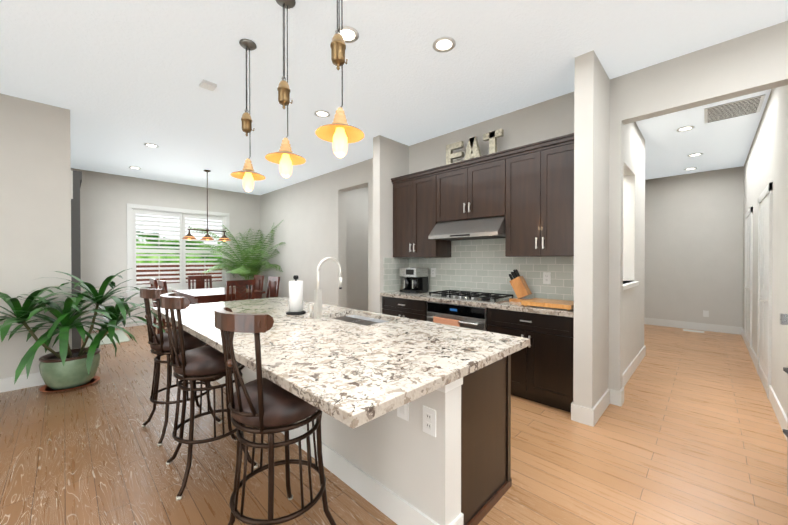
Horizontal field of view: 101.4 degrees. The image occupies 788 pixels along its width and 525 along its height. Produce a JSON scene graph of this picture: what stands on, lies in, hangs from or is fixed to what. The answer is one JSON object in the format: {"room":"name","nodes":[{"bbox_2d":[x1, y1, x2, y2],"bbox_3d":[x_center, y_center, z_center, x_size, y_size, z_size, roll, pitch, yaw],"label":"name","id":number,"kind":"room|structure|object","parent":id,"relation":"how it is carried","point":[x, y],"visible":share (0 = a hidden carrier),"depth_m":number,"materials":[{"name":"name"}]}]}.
{"room":"kitchen","nodes":[
{"label":"kitchen","id":0,"kind":"room"},
{"bbox_2d":[0,323,787,524],"bbox_3d":[0.146,1.384,3.919,12.030,0.100,12.200,0,1,44],"label":"floor","id":1,"kind":"structure","parent":0,"point":[689,431],"depth_m":2.23,"materials":[{"name":"brown wood"}]},
{"bbox_2d":[0,268,164,391],"bbox_3d":[-3.230,0.696,3.263,1.163,1.244,2.001,0,1,44],"label":"dracaena plant","id":2,"kind":"object","parent":1,"relation":"on","point":[65,367],"visible":0.96,"depth_m":3.32,"materials":[{"name":"green plant"}]},
{"bbox_2d":[83,330,130,346],"bbox_3d":[-5.060,1.318,5.653,1.200,0.008,0.560,0,1,44],"label":"mat","id":3,"kind":"object","parent":1,"relation":"on","point":[122,336],"visible":0.57,"depth_m":5.51,"materials":[{"name":"grey fabric"}]},
{"bbox_2d":[149,278,171,333],"bbox_3d":[-4.264,0.809,6.106,0.460,1.020,0.515,0,1,44],"label":"dining chair","id":4,"kind":"object","parent":1,"relation":"on","point":[153,283],"visible":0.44,"depth_m":5.91,"materials":[{"name":"brown wood"}]},
{"bbox_2d":[158,280,177,329],"bbox_3d":[-3.721,0.812,5.575,0.460,1.020,0.515,0,1,44],"label":"dining chair","id":5,"kind":"object","parent":1,"relation":"on","point":[162,284],"visible":0.15,"depth_m":5.38,"materials":[{"name":"brown wood"}]},
{"bbox_2d":[140,287,221,445],"bbox_3d":[-1.768,0.770,2.649,0.452,1.145,0.498,0,0,39],"label":"stool","id":6,"kind":"object","parent":1,"relation":"on","point":[159,344],"visible":0.62,"depth_m":2.49,"materials":[{"name":"leather"}]},
{"bbox_2d":[188,275,213,303],"bbox_3d":[-4.161,0.803,7.037,0.515,1.020,0.460,0,1,44],"label":"dining chair","id":7,"kind":"object","parent":1,"relation":"on","point":[200,282],"visible":0.44,"depth_m":7.17,"materials":[{"name":"brown wood"}]},
{"bbox_2d":[160,293,257,500],"bbox_3d":[-1.227,0.773,2.120,0.498,1.145,0.452,0,1,-42],"label":"stool","id":8,"kind":"object","parent":1,"relation":"on","point":[203,364],"visible":0.71,"depth_m":1.97,"materials":[{"name":"leather"}]},
{"bbox_2d":[172,287,264,326],"bbox_3d":[-3.477,0.937,6.369,1.600,0.760,1.200,0,1,44],"label":"dining table","id":9,"kind":"object","parent":1,"relation":"on","point":[202,295],"visible":0.5,"depth_m":5.89,"materials":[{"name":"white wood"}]},
{"bbox_2d":[188,220,285,288],"bbox_3d":[-3.515,0.148,7.245,1.673,2.326,1.752,0,1,44],"label":"palm plant","id":10,"kind":"object","parent":1,"relation":"on","point":[252,268],"visible":0.83,"depth_m":7.53,"materials":[{"name":"green plant"}]},
{"bbox_2d":[225,280,254,301],"bbox_3d":[-2.792,0.812,5.698,0.515,1.020,0.460,0,1,44],"label":"dining chair","id":11,"kind":"object","parent":1,"relation":"on","point":[240,289],"visible":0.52,"depth_m":5.52,"materials":[{"name":"brown wood"}]},
{"bbox_2d":[233,275,263,300],"bbox_3d":[-3.233,0.802,7.160,0.460,1.020,0.515,0,1,44],"label":"dining chair","id":12,"kind":"object","parent":1,"relation":"on","point":[259,279],"visible":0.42,"depth_m":7.26,"materials":[{"name":"brown wood"}]},
{"bbox_2d":[266,276,279,297],"bbox_3d":[-2.690,0.805,6.629,0.460,1.020,0.515,0,1,44],"label":"dining chair","id":13,"kind":"object","parent":1,"relation":"on","point":[273,284],"visible":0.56,"depth_m":6.78,"materials":[{"name":"brown wood"}]},
{"bbox_2d":[214,307,335,524],"bbox_3d":[-0.559,0.777,1.523,0.452,1.145,0.498,0,0,36],"label":"stool","id":14,"kind":"object","parent":1,"relation":"on","point":[261,405],"visible":0.94,"depth_m":1.37,"materials":[{"name":"leather"}]},
{"bbox_2d":[216,349,512,524],"bbox_3d":[-0.682,0.926,2.826,3.238,0.830,0.695,0,1,44],"label":"kitchen island","id":15,"kind":"object","parent":1,"relation":"on","point":[416,423],"depth_m":1.68,"materials":[{"name":"paint"}]},
{"bbox_2d":[152,301,495,428],"bbox_3d":[-0.984,0.493,2.514,3.310,0.040,0.940,0,1,44],"label":"island countertop","id":16,"kind":"structure","parent":15,"relation":"on","point":[355,374],"depth_m":1.61,"materials":[{"name":"beige stone"}]},
{"bbox_2d":[286,275,305,314],"bbox_3d":[-0.901,0.293,2.963,0.176,0.352,0.176,0,1,44],"label":"paper towel","id":17,"kind":"object","parent":16,"relation":"on","point":[296,297],"visible":1,"depth_m":2.91,"materials":[{"name":"white paper"}]},
{"bbox_2d":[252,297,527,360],"bbox_3d":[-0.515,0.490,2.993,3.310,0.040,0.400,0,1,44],"label":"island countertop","id":18,"kind":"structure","parent":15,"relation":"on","point":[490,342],"depth_m":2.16,"materials":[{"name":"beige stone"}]},
{"bbox_2d":[336,313,391,324],"bbox_3d":[-0.297,0.618,2.781,0.652,0.238,0.412,0,1,44],"label":"sink","id":19,"kind":"object","parent":18,"relation":"in","point":[360,318],"depth_m":2.91,"materials":[{"name":"silver metal"}]},
{"bbox_2d":[382,297,419,319],"bbox_3d":[0.302,0.893,4.381,0.778,0.876,0.572,0,1,44],"label":"base cabinet","id":20,"kind":"object","parent":1,"relation":"on","point":[395,306],"depth_m":4.20,"materials":[{"name":"brown wood"}]},
{"bbox_2d":[420,301,483,330],"bbox_3d":[0.866,0.897,3.830,0.940,0.876,0.572,0,1,44],"label":"oven","id":21,"kind":"object","parent":1,"relation":"on","point":[466,316],"depth_m":3.61,"materials":[{"name":"silver metal"}]},
{"bbox_2d":[484,309,573,412],"bbox_3d":[1.448,0.901,3.260,0.828,0.876,0.572,0,1,44],"label":"base cabinet","id":22,"kind":"object","parent":1,"relation":"on","point":[541,371],"depth_m":2.99,"materials":[{"name":"brown wood"}]},
{"bbox_2d":[380,289,573,316],"bbox_3d":[0.877,0.439,3.801,2.406,0.040,0.593,0,1,44],"label":"countertop","id":23,"kind":"structure","parent":22,"relation":"on","point":[448,298],"depth_m":3.48,"materials":[{"name":"beige stone"}]},
{"bbox_2d":[400,267,427,293],"bbox_3d":[0.277,0.244,4.495,0.300,0.340,0.263,0,1,44],"label":"coffee maker","id":24,"kind":"object","parent":23,"relation":"on","point":[415,280],"visible":1,"depth_m":4.41,"materials":[{"name":"black plastic"}]},
{"bbox_2d":[509,269,531,301],"bbox_3d":[1.359,0.248,3.467,0.235,0.344,0.100,0,1,44],"label":"knife block","id":25,"kind":"object","parent":23,"relation":"on","point":[519,285],"visible":0.96,"depth_m":3.44,"materials":[{"name":"brown wood"}]},
{"bbox_2d":[521,298,573,310],"bbox_3d":[1.516,0.398,3.104,0.440,0.050,0.360,0,1,44],"label":"cutting board","id":26,"kind":"object","parent":23,"relation":"on","point":[568,305],"visible":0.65,"depth_m":3.01,"materials":[{"name":"brown wood"}]},
{"bbox_2d":[683,329,703,332],"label":"floor vent","id":27,"kind":"object","parent":1,"relation":"attached to","point":[683,329],"depth_m":6.23,"materials":[{"name":"white plastic"}]},
{"bbox_2d":[780,313,787,494],"bbox_3d":[2.212,0.462,1.234,0.750,1.780,0.914,0,0,36],"label":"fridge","id":28,"kind":"object","parent":1,"relation":"on","point":[783,319],"visible":1,"depth_m":1.80,"materials":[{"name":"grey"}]},
{"bbox_2d":[0,21,787,417],"bbox_3d":[0.073,-0.203,3.833,12.030,3.075,11.990,0,1,44],"label":"wall","id":29,"kind":"structure","parent":0,"point":[668,247],"depth_m":3.70,"materials":[{"name":"paint"}]},
{"bbox_2d":[0,372,44,392],"bbox_3d":[-4.772,1.273,2.577,0.014,0.140,3.144,0,1,44],"label":"baseboard","id":30,"kind":"structure","parent":29,"relation":"attached to","point":[34,379],"depth_m":3.41,"materials":[{"name":"white wood"}]},
{"bbox_2d":[71,170,81,348],"bbox_3d":[-5.100,0.025,5.154,2.230,2.560,0.118,0,1,44],"label":"curtain","id":31,"kind":"object","parent":29,"relation":"attached to","point":[76,179],"visible":0.58,"depth_m":4.39,"materials":[{"name":"grey fabric"}]},
{"bbox_2d":[83,317,165,331],"bbox_3d":[-4.779,1.241,7.260,0.014,0.140,3.570,0,1,44],"label":"baseboard","id":32,"kind":"structure","parent":29,"relation":"attached to","point":[131,321],"depth_m":6.59,"materials":[{"name":"white wood"}]},
{"bbox_2d":[126,203,230,296],"bbox_3d":[-4.796,-0.254,7.315,0.200,1.910,2.000,0,1,44],"label":"window shutters","id":33,"kind":"object","parent":29,"relation":"attached to","point":[133,210],"visible":0.9,"depth_m":7.15,"materials":[{"name":"white wood"}]},
{"bbox_2d":[392,173,455,256],"bbox_3d":[0.398,-0.602,4.434,0.827,1.065,0.348,0,1,44],"label":"upper cabinet","id":34,"kind":"object","parent":29,"relation":"attached to","point":[410,195],"depth_m":4.31,"materials":[{"name":"brown wood"}]},
{"bbox_2d":[428,149,503,236],"bbox_3d":[0.921,-0.728,3.810,0.910,0.805,0.508,0,1,44],"label":"upper cabinet","id":35,"kind":"object","parent":29,"relation":"attached to","point":[474,229],"depth_m":3.72,"materials":[{"name":"brown wood"}]},
{"bbox_2d":[428,216,504,240],"bbox_3d":[0.920,-0.393,3.812,0.900,0.221,0.510,0,1,44],"label":"range hood","id":36,"kind":"object","parent":35,"relation":"in","point":[471,228],"depth_m":3.67,"materials":[{"name":"silver metal"}]},
{"bbox_2d":[496,137,573,256],"bbox_3d":[1.541,-0.594,3.316,0.787,1.065,0.348,0,1,44],"label":"upper cabinet","id":37,"kind":"object","parent":29,"relation":"attached to","point":[539,182],"depth_m":3.18,"materials":[{"name":"brown wood"}]},
{"bbox_2d":[571,402,587,421],"bbox_3d":[1.730,1.270,2.951,0.034,0.140,0.600,0,1,44],"label":"baseboard","id":38,"kind":"structure","parent":29,"relation":"attached to","point":[577,411],"depth_m":2.71,"materials":[{"name":"white wood"}]},
{"bbox_2d":[590,389,613,426],"bbox_3d":[1.843,1.271,2.850,0.030,0.140,0.614,0,1,44],"label":"baseboard","id":39,"kind":"structure","parent":29,"relation":"attached to","point":[596,412],"depth_m":2.82,"materials":[{"name":"white wood"}]},
{"bbox_2d":[614,345,645,400],"bbox_3d":[2.887,1.264,3.900,0.014,0.140,2.060,0,1,44],"label":"baseboard","id":40,"kind":"structure","parent":29,"relation":"attached to","point":[639,357],"depth_m":3.75,"materials":[{"name":"white wood"}]},
{"bbox_2d":[644,317,739,334],"bbox_3d":[5.677,1.246,6.555,1.830,0.140,0.014,0,1,44],"label":"baseboard","id":41,"kind":"structure","parent":29,"relation":"attached to","point":[650,321],"depth_m":6.34,"materials":[{"name":"white wood"}]},
{"bbox_2d":[703,310,708,316],"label":"outlet","id":42,"kind":"object","parent":29,"relation":"attached to","point":[705,313],"depth_m":6.23,"materials":[{"name":"white plastic"}]},
{"bbox_2d":[744,182,772,398],"bbox_3d":[4.712,0.271,4.243,0.065,2.120,3.020,0,1,44],"label":"door frame","id":43,"kind":"structure","parent":29,"relation":"attached to","point":[764,308],"depth_m":3.60,"materials":[{"name":"white wood"}]},
{"bbox_2d":[740,327,787,439],"bbox_3d":[4.596,1.262,4.095,0.014,0.140,5.044,0,1,44],"label":"baseboard","id":44,"kind":"structure","parent":29,"relation":"attached to","point":[780,414],"depth_m":3.03,"materials":[{"name":"white wood"}]},
{"bbox_2d":[0,0,787,194],"bbox_3d":[0.146,-1.801,3.897,12.030,0.120,12.200,0,1,44],"label":"ceiling","id":45,"kind":"structure","parent":0,"point":[120,80],"depth_m":2.90,"materials":[{"name":"white paint"}]},
{"bbox_2d":[144,143,158,147],"bbox_3d":[-3.615,-1.743,4.807,0.182,0.007,0.182,0,0,35],"label":"recessed light","id":46,"kind":"object","parent":45,"relation":"in","point":[146,144],"depth_m":4.81,"materials":[{"name":"white"}]},
{"bbox_2d":[182,170,230,240],"bbox_3d":[-3.567,-1.087,6.163,0.232,1.339,0.836,0,1,44],"label":"chandelier","id":47,"kind":"object","parent":45,"relation":"hanging from","point":[189,236],"visible":1,"depth_m":6.16,"materials":[{"name":"brown metal"}]},
{"bbox_2d":[199,79,216,90],"bbox_3d":[-1.790,-1.721,3.110,0.173,0.029,0.134,0,1,44],"label":"ceiling vent","id":48,"kind":"object","parent":45,"relation":"in","point":[205,84],"depth_m":3.12,"materials":[{"name":"white plastic"}]},
{"bbox_2d":[230,39,264,191],"bbox_3d":[-1.158,-1.148,2.562,0.256,1.168,0.256,0,1,44],"label":"pendant light","id":49,"kind":"object","parent":45,"relation":"hanging from","point":[248,175],"visible":1,"depth_m":2.54,"materials":[{"name":"yellow glass"}]},
{"bbox_2d":[265,0,305,177],"bbox_3d":[-0.715,-1.145,2.128,0.256,1.168,0.256,0,1,44],"label":"pendant light","id":50,"kind":"object","parent":45,"relation":"hanging from","point":[285,158],"visible":1,"depth_m":2.11,"materials":[{"name":"gold metal"}]},
{"bbox_2d":[314,110,329,117],"bbox_3d":[-0.839,-1.736,3.770,0.182,0.007,0.182,0,0,35],"label":"recessed light","id":51,"kind":"object","parent":45,"relation":"in","point":[320,113],"depth_m":3.76,"materials":[{"name":"white"}]},
{"bbox_2d":[315,0,363,156],"bbox_3d":[-0.286,-1.143,1.708,0.256,1.168,0.256,0,1,44],"label":"pendant light","id":52,"kind":"object","parent":45,"relation":"hanging from","point":[339,132],"visible":1,"depth_m":1.69,"materials":[{"name":"yellow glass"}]},
{"bbox_2d":[335,26,358,42],"bbox_3d":[-0.358,-1.727,2.446,0.182,0.007,0.182,0,0,-1],"label":"recessed light","id":53,"kind":"object","parent":45,"relation":"in","point":[350,34],"depth_m":2.45,"materials":[{"name":"white"}]},
{"bbox_2d":[433,37,455,51],"bbox_3d":[0.398,-1.728,2.561,0.182,0.007,0.182,0,0,35],"label":"recessed light","id":54,"kind":"object","parent":45,"relation":"in","point":[440,44],"depth_m":2.56,"materials":[{"name":"white"}]},
{"bbox_2d":[676,126,694,131],"bbox_3d":[3.788,-1.739,4.196,0.182,0.007,0.182,0,0,-1],"label":"recessed light","id":55,"kind":"object","parent":45,"relation":"in","point":[686,128],"depth_m":4.19,"materials":[{"name":"white"}]},
{"bbox_2d":[688,153,702,156],"bbox_3d":[4.887,-1.746,5.234,0.182,0.007,0.182,0,0,-19],"label":"recessed light","id":56,"kind":"object","parent":45,"relation":"in","point":[695,154],"depth_m":5.22,"materials":[{"name":"white"}]},
{"bbox_2d":[704,94,765,123],"bbox_3d":[3.802,-1.724,3.626,0.454,0.029,0.556,0,1,44],"label":"ceiling vent","id":57,"kind":"object","parent":45,"relation":"in","point":[748,106],"depth_m":3.64,"materials":[{"name":"white plastic"}]},
{"label":"outside","id":58,"kind":"structure","parent":0,"visible":0},
{"bbox_2d":[136,214,221,284],"bbox_3d":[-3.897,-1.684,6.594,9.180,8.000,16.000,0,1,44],"label":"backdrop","id":59,"kind":"structure","parent":58,"point":[156,236],"depth_m":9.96,"materials":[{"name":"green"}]}
]}

